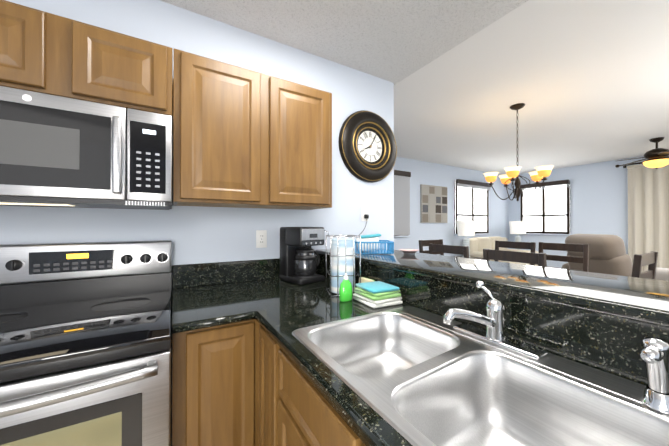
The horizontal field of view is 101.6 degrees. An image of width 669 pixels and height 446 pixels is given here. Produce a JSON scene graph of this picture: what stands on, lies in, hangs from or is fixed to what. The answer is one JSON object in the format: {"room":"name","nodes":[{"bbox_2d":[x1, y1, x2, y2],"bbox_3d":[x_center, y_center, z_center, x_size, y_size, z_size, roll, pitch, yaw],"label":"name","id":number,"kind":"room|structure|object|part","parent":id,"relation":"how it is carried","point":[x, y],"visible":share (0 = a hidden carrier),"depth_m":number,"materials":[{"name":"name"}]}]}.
{"room":"kitchen","nodes":[
{"label":"kitchen","id":0,"kind":"room"},
{"bbox_2d":[0,0,393,445],"bbox_3d":[-1.229,-0.026,1.405,3.985,2.600,0.120,0,0,-31],"label":"wall","id":1,"kind":"structure","parent":0,"point":[197,234],"depth_m":1.66,"materials":[{"name":"blue paint"}]},
{"bbox_2d":[0,0,172,115],"bbox_3d":[-1.150,-0.655,1.193,0.760,0.316,0.328,0,0,-31],"label":"upper cabinet","id":2,"kind":"object","parent":1,"relation":"attached to","point":[47,53],"visible":0.85,"depth_m":1.09,"materials":[{"name":"brown wood"}]},
{"bbox_2d":[0,86,171,209],"bbox_3d":[-1.122,-0.269,1.145,0.756,0.394,0.435,0,0,-31],"label":"microwave","id":3,"kind":"object","parent":2,"relation":"attached to","point":[59,151],"visible":1,"depth_m":1.03,"materials":[{"name":"grey metal"}]},
{"bbox_2d":[173,48,331,209],"bbox_3d":[-0.454,-0.453,1.604,0.851,0.714,0.328,0,0,-31],"label":"upper cabinet","id":4,"kind":"object","parent":1,"relation":"attached to","point":[244,138],"visible":1,"depth_m":1.42,"materials":[{"name":"brown wood"}]},
{"bbox_2d":[256,230,266,247],"bbox_3d":[-0.475,0.104,1.776,0.070,0.114,0.009,0,0,-31],"label":"electrical outlet","id":5,"kind":"object","parent":1,"relation":"attached to","point":[261,238],"visible":1,"depth_m":1.77,"materials":[{"name":"white plastic"}]},
{"bbox_2d":[356,207,368,237],"bbox_3d":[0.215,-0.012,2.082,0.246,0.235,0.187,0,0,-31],"label":"electrical outlet","id":6,"kind":"object","parent":1,"relation":"attached to","point":[364,214],"visible":1,"depth_m":2.19,"materials":[{"name":"white plastic"}]},
{"bbox_2d":[338,110,396,182],"bbox_3d":[0.293,-0.621,2.209,0.580,0.580,0.052,0,0,-31],"label":"round clock","id":7,"kind":"object","parent":1,"relation":"attached to","point":[367,147],"visible":1,"depth_m":2.19,"materials":[{"name":"black"}]},
{"bbox_2d":[160,0,668,174],"bbox_3d":[1.854,-1.274,1.717,9.600,0.100,6.300,0,0,-31],"label":"ceiling","id":8,"kind":"structure","parent":0,"point":[586,81],"depth_m":2.12,"materials":[{"name":"white paint"}]},
{"bbox_2d":[484,103,553,200],"bbox_3d":[1.908,-0.719,2.814,0.603,0.994,0.586,0,0,-31],"label":"chandelier","id":9,"kind":"object","parent":8,"relation":"hanging from","point":[539,174],"visible":1,"depth_m":2.82,"materials":[{"name":"brown metal"}]},
{"bbox_2d":[617,137,668,168],"bbox_3d":[4.643,-0.991,3.897,0.884,0.436,0.873,0,0,-31],"label":"ceiling fan light","id":10,"kind":"object","parent":8,"relation":"hanging from","point":[657,157],"visible":1,"depth_m":3.87,"materials":[{"name":"brown metal"}]},
{"bbox_2d":[394,157,508,255],"bbox_3d":[1.994,0.000,5.500,5.735,2.600,0.159,0,0,-31],"label":"wall","id":11,"kind":"structure","parent":0,"point":[430,173],"depth_m":5.50,"materials":[{"name":"blue paint"}]},
{"bbox_2d":[394,170,410,236],"bbox_3d":[0.928,-0.340,4.765,1.080,1.190,0.098,0,0,-31],"label":"window blinds","id":12,"kind":"object","parent":11,"relation":"attached to","point":[401,203],"visible":0.35,"depth_m":4.90,"materials":[{"name":"grey fabric"}]},
{"bbox_3d":[1.988,-0.373,5.428,0.760,0.735,0.037,0,0,-31],"label":"canvas art picture","id":13,"kind":"part","parent":11,"relation":"part of"},
{"bbox_2d":[454,179,490,234],"bbox_3d":[3.075,-0.326,6.036,1.250,1.180,0.098,0,0,-31],"label":"wall window","id":14,"kind":"structure","parent":11,"relation":"attached to","point":[471,200],"depth_m":6.04,"materials":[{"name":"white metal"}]},
{"bbox_2d":[508,156,647,267],"bbox_3d":[6.066,-0.009,4.134,0.120,2.600,6.420,0,0,-31],"label":"wall","id":15,"kind":"structure","parent":0,"point":[599,198],"depth_m":5.52,"materials":[{"name":"blue paint"}]},
{"bbox_2d":[520,179,571,234],"bbox_3d":[4.727,-0.326,6.179,0.098,1.180,1.000,0,0,-31],"label":"window","id":16,"kind":"structure","parent":15,"relation":"attached to","point":[545,210],"depth_m":6.12,"materials":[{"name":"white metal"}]},
{"bbox_2d":[615,162,642,167],"bbox_3d":[6.115,-1.071,3.785,0.157,0.070,3.158,0,0,-31],"label":"curtain rod","id":17,"kind":"object","parent":15,"relation":"attached to","point":[616,166],"visible":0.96,"depth_m":4.97,"materials":[{"name":"brown metal"}]},
{"bbox_2d":[627,164,668,271],"bbox_3d":[6.081,0.111,3.736,0.114,2.315,2.880,0,0,-31],"label":"panels","id":18,"kind":"object","parent":17,"relation":"hanging from","point":[648,209],"visible":0.69,"depth_m":4.74,"materials":[{"name":"beige fabric"}]},
{"bbox_3d":[1.854,1.306,1.700,9.840,0.060,6.540,0,0,-31],"label":"floor","id":19,"kind":"structure","parent":0,"visible":0},
{"bbox_2d":[0,240,171,445],"bbox_3d":[-1.024,0.681,0.973,0.756,1.180,0.818,0,0,-31],"label":"range","id":20,"kind":"object","parent":19,"relation":"on","point":[85,343],"visible":1,"depth_m":0.87,"materials":[{"name":"grey metal"}]},
{"bbox_2d":[172,319,258,445],"bbox_3d":[-0.606,0.837,1.329,0.318,0.874,0.628,0,0,-31],"label":"base cabinet","id":21,"kind":"object","parent":19,"relation":"on","point":[215,385],"visible":0.92,"depth_m":1.06,"materials":[{"name":"brown wood"}]},
{"bbox_2d":[172,261,251,333],"bbox_3d":[-0.622,0.315,1.310,0.270,0.164,0.653,0,0,-31],"label":"countertop","id":22,"kind":"structure","parent":21,"relation":"on","point":[207,295],"depth_m":1.37,"materials":[{"name":"stone"}]},
{"bbox_2d":[259,324,365,445],"bbox_3d":[-0.195,0.838,1.535,0.597,0.874,0.693,0,0,-31],"label":"base cabinet","id":23,"kind":"object","parent":19,"relation":"on","point":[296,408],"visible":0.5,"depth_m":1.13,"materials":[{"name":"brown wood"}]},
{"bbox_2d":[232,256,647,445],"bbox_3d":[0.428,0.310,0.442,0.651,0.164,3.217,0,0,-31],"label":"countertop","id":24,"kind":"structure","parent":23,"relation":"on","point":[281,307],"depth_m":1.02,"materials":[{"name":"stone"}]},
{"bbox_2d":[280,227,324,284],"bbox_3d":[-0.198,0.195,1.745,0.213,0.340,0.240,0,0,-43],"label":"coffee maker","id":25,"kind":"object","parent":24,"relation":"on","point":[298,263],"visible":1,"depth_m":1.67,"materials":[{"name":"black plastic"}]},
{"bbox_2d":[324,230,360,296],"bbox_3d":[0.033,0.199,1.429,0.174,0.327,0.155,0,0,-11],"label":"caddy","id":26,"kind":"object","parent":24,"relation":"on","point":[342,255],"visible":0.96,"depth_m":1.37,"materials":[{"name":"silver metal"}]},
{"bbox_2d":[339,273,351,301],"bbox_3d":[0.054,0.299,1.277,0.068,0.127,0.043,0,0,-31],"label":"dish soap bottle","id":27,"kind":"object","parent":24,"relation":"on","point":[345,292],"visible":1,"depth_m":1.26,"materials":[{"name":"green plastic"}]},
{"bbox_2d":[359,277,374,282],"bbox_3d":[0.166,0.327,1.433,0.038,0.072,0.100,0,0,-31],"label":"sponge","id":28,"kind":"object","parent":24,"relation":"on","point":[364,280],"visible":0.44,"depth_m":1.43,"materials":[{"name":"beige"}]},
{"bbox_2d":[352,281,402,308],"bbox_3d":[0.195,0.325,1.258,0.171,0.075,0.185,0,0,-31],"label":"dish towels","id":29,"kind":"object","parent":24,"relation":"on","point":[376,294],"visible":0.98,"depth_m":1.20,"materials":[{"name":"fabric"}]},
{"bbox_2d":[292,306,668,445],"bbox_3d":[0.307,0.456,0.679,0.560,0.206,0.860,0,0,-31],"label":"double-bowl sink","id":30,"kind":"object","parent":24,"relation":"in","point":[413,376],"visible":0.83,"depth_m":0.68,"materials":[{"name":"metal"}]},
{"bbox_2d":[639,336,668,413],"bbox_3d":[0.606,0.285,0.514,0.096,0.134,0.052,0,0,-31],"label":"sprayer","id":31,"kind":"object","parent":30,"relation":"on","point":[654,354],"visible":1,"depth_m":0.51,"materials":[{"name":"silver metal"}]},
{"bbox_2d":[443,281,548,359],"bbox_3d":[0.426,0.267,0.786,0.192,0.174,0.250,0,0,-31],"label":"faucet","id":32,"kind":"object","parent":24,"relation":"on","point":[493,319],"visible":1,"depth_m":0.80,"materials":[{"name":"silver metal"}]},
{"bbox_3d":[3.580,1.276,2.723,5.583,0.012,6.296,0,0,-31],"label":"floor carpet","id":33,"kind":"object","parent":19,"relation":"on","visible":0},
{"bbox_2d":[419,239,443,254],"bbox_3d":[1.568,0.764,3.874,0.490,1.031,0.525,0,0,-31],"label":"dining chair","id":34,"kind":"object","parent":33,"relation":"on","point":[422,243],"visible":0.12,"depth_m":4.02,"materials":[{"name":"brown wood"}]},
{"bbox_2d":[429,243,468,257],"bbox_3d":[1.469,0.759,3.173,0.525,1.031,0.490,0,0,-31],"label":"dining chair","id":35,"kind":"object","parent":33,"relation":"on","point":[460,250],"visible":0.15,"depth_m":3.02,"materials":[{"name":"brown wood"}]},
{"bbox_2d":[452,255,482,259],"bbox_3d":[2.600,0.984,5.387,0.520,0.608,0.520,0,0,-31],"label":"end table","id":36,"kind":"object","parent":33,"relation":"on","point":[479,258],"visible":0.08,"depth_m":5.37,"materials":[{"name":"brown wood"}]},
{"bbox_2d":[457,221,475,257],"bbox_3d":[2.600,0.317,5.392,0.350,0.723,0.350,0,0,-31],"label":"table lamp","id":37,"kind":"object","parent":36,"relation":"on","point":[465,228],"visible":0.79,"depth_m":5.28,"materials":[{"name":"white fabric"}]},
{"bbox_2d":[468,236,537,265],"bbox_3d":[3.542,0.796,5.761,1.400,0.988,0.900,0,0,-31],"label":"loveseat","id":38,"kind":"object","parent":33,"relation":"on","point":[477,245],"visible":0.27,"depth_m":5.76,"materials":[{"name":"beige fabric"}]},
{"bbox_2d":[483,249,546,266],"bbox_3d":[1.735,0.755,2.470,0.525,1.031,0.490,0,0,-31],"label":"dining chair","id":39,"kind":"object","parent":33,"relation":"on","point":[539,259],"visible":0.15,"depth_m":2.31,"materials":[{"name":"brown wood"}]},
{"bbox_2d":[494,240,535,265],"bbox_3d":[2.221,0.762,3.560,0.525,1.031,0.490,0,0,-31],"label":"dining chair","id":40,"kind":"object","parent":33,"relation":"on","point":[518,245],"visible":0.25,"depth_m":3.65,"materials":[{"name":"brown wood"}]},
{"bbox_2d":[538,242,588,271],"bbox_3d":[2.587,0.760,3.219,0.525,1.031,0.490,0,0,-31],"label":"dining chair","id":41,"kind":"object","parent":33,"relation":"on","point":[584,249],"visible":0.25,"depth_m":3.28,"materials":[{"name":"brown wood"}]},
{"bbox_2d":[562,234,632,276],"bbox_3d":[3.913,0.715,3.777,1.040,1.125,1.140,0,0,-6],"label":"recliner chair","id":42,"kind":"object","parent":33,"relation":"on","point":[608,254],"visible":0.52,"depth_m":3.52,"materials":[{"name":"brown fabric"}]},
{"bbox_2d":[631,251,658,278],"bbox_3d":[2.355,0.754,2.370,0.490,1.031,0.525,0,0,-31],"label":"dining chair","id":43,"kind":"object","parent":33,"relation":"on","point":[649,259],"visible":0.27,"depth_m":2.15,"materials":[{"name":"brown wood"}]},
{"bbox_2d":[655,267,668,280],"bbox_3d":[3.984,0.840,2.082,0.850,0.853,2.000,0,0,-31],"label":"sofa","id":44,"kind":"object","parent":33,"relation":"on","point":[662,273],"visible":0.02,"depth_m":2.64,"materials":[{"name":"beige fabric"}]},
{"bbox_3d":[4.304,0.990,6.397,0.520,0.608,0.520,0,0,-31],"label":"end table","id":45,"kind":"object","parent":33,"relation":"on","visible":0},
{"bbox_2d":[509,221,526,249],"bbox_3d":[4.304,0.324,6.401,0.350,0.723,0.350,0,0,-31],"label":"table lamp","id":46,"kind":"object","parent":45,"relation":"on","point":[517,227],"visible":0.69,"depth_m":6.29,"materials":[{"name":"white fabric"}]},
{"bbox_3d":[0.764,0.745,0.640,0.120,1.049,3.219,0,0,-31],"label":"wall","id":47,"kind":"structure","parent":0,"visible":0},
{"bbox_2d":[315,248,668,384],"bbox_3d":[0.893,0.272,0.706,0.495,0.174,3.237,0,0,-31],"label":"bar","id":48,"kind":"object","parent":47,"relation":"on","point":[606,322],"visible":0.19,"depth_m":0.80,"materials":[{"name":"black stone"}]},
{"bbox_2d":[354,233,393,253],"bbox_3d":[0.240,0.130,1.774,0.256,0.121,0.188,0,0,1],"label":"basket","id":49,"kind":"object","parent":48,"relation":"on","point":[370,243],"visible":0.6,"depth_m":1.72,"materials":[{"name":"blue plastic"}]},
{"bbox_2d":[399,249,418,252],"bbox_3d":[0.475,0.180,1.739,0.128,0.020,0.128,0,0,-31],"label":"dish","id":50,"kind":"object","parent":48,"relation":"on","point":[409,250],"visible":1,"depth_m":1.71,"materials":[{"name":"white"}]}
]}

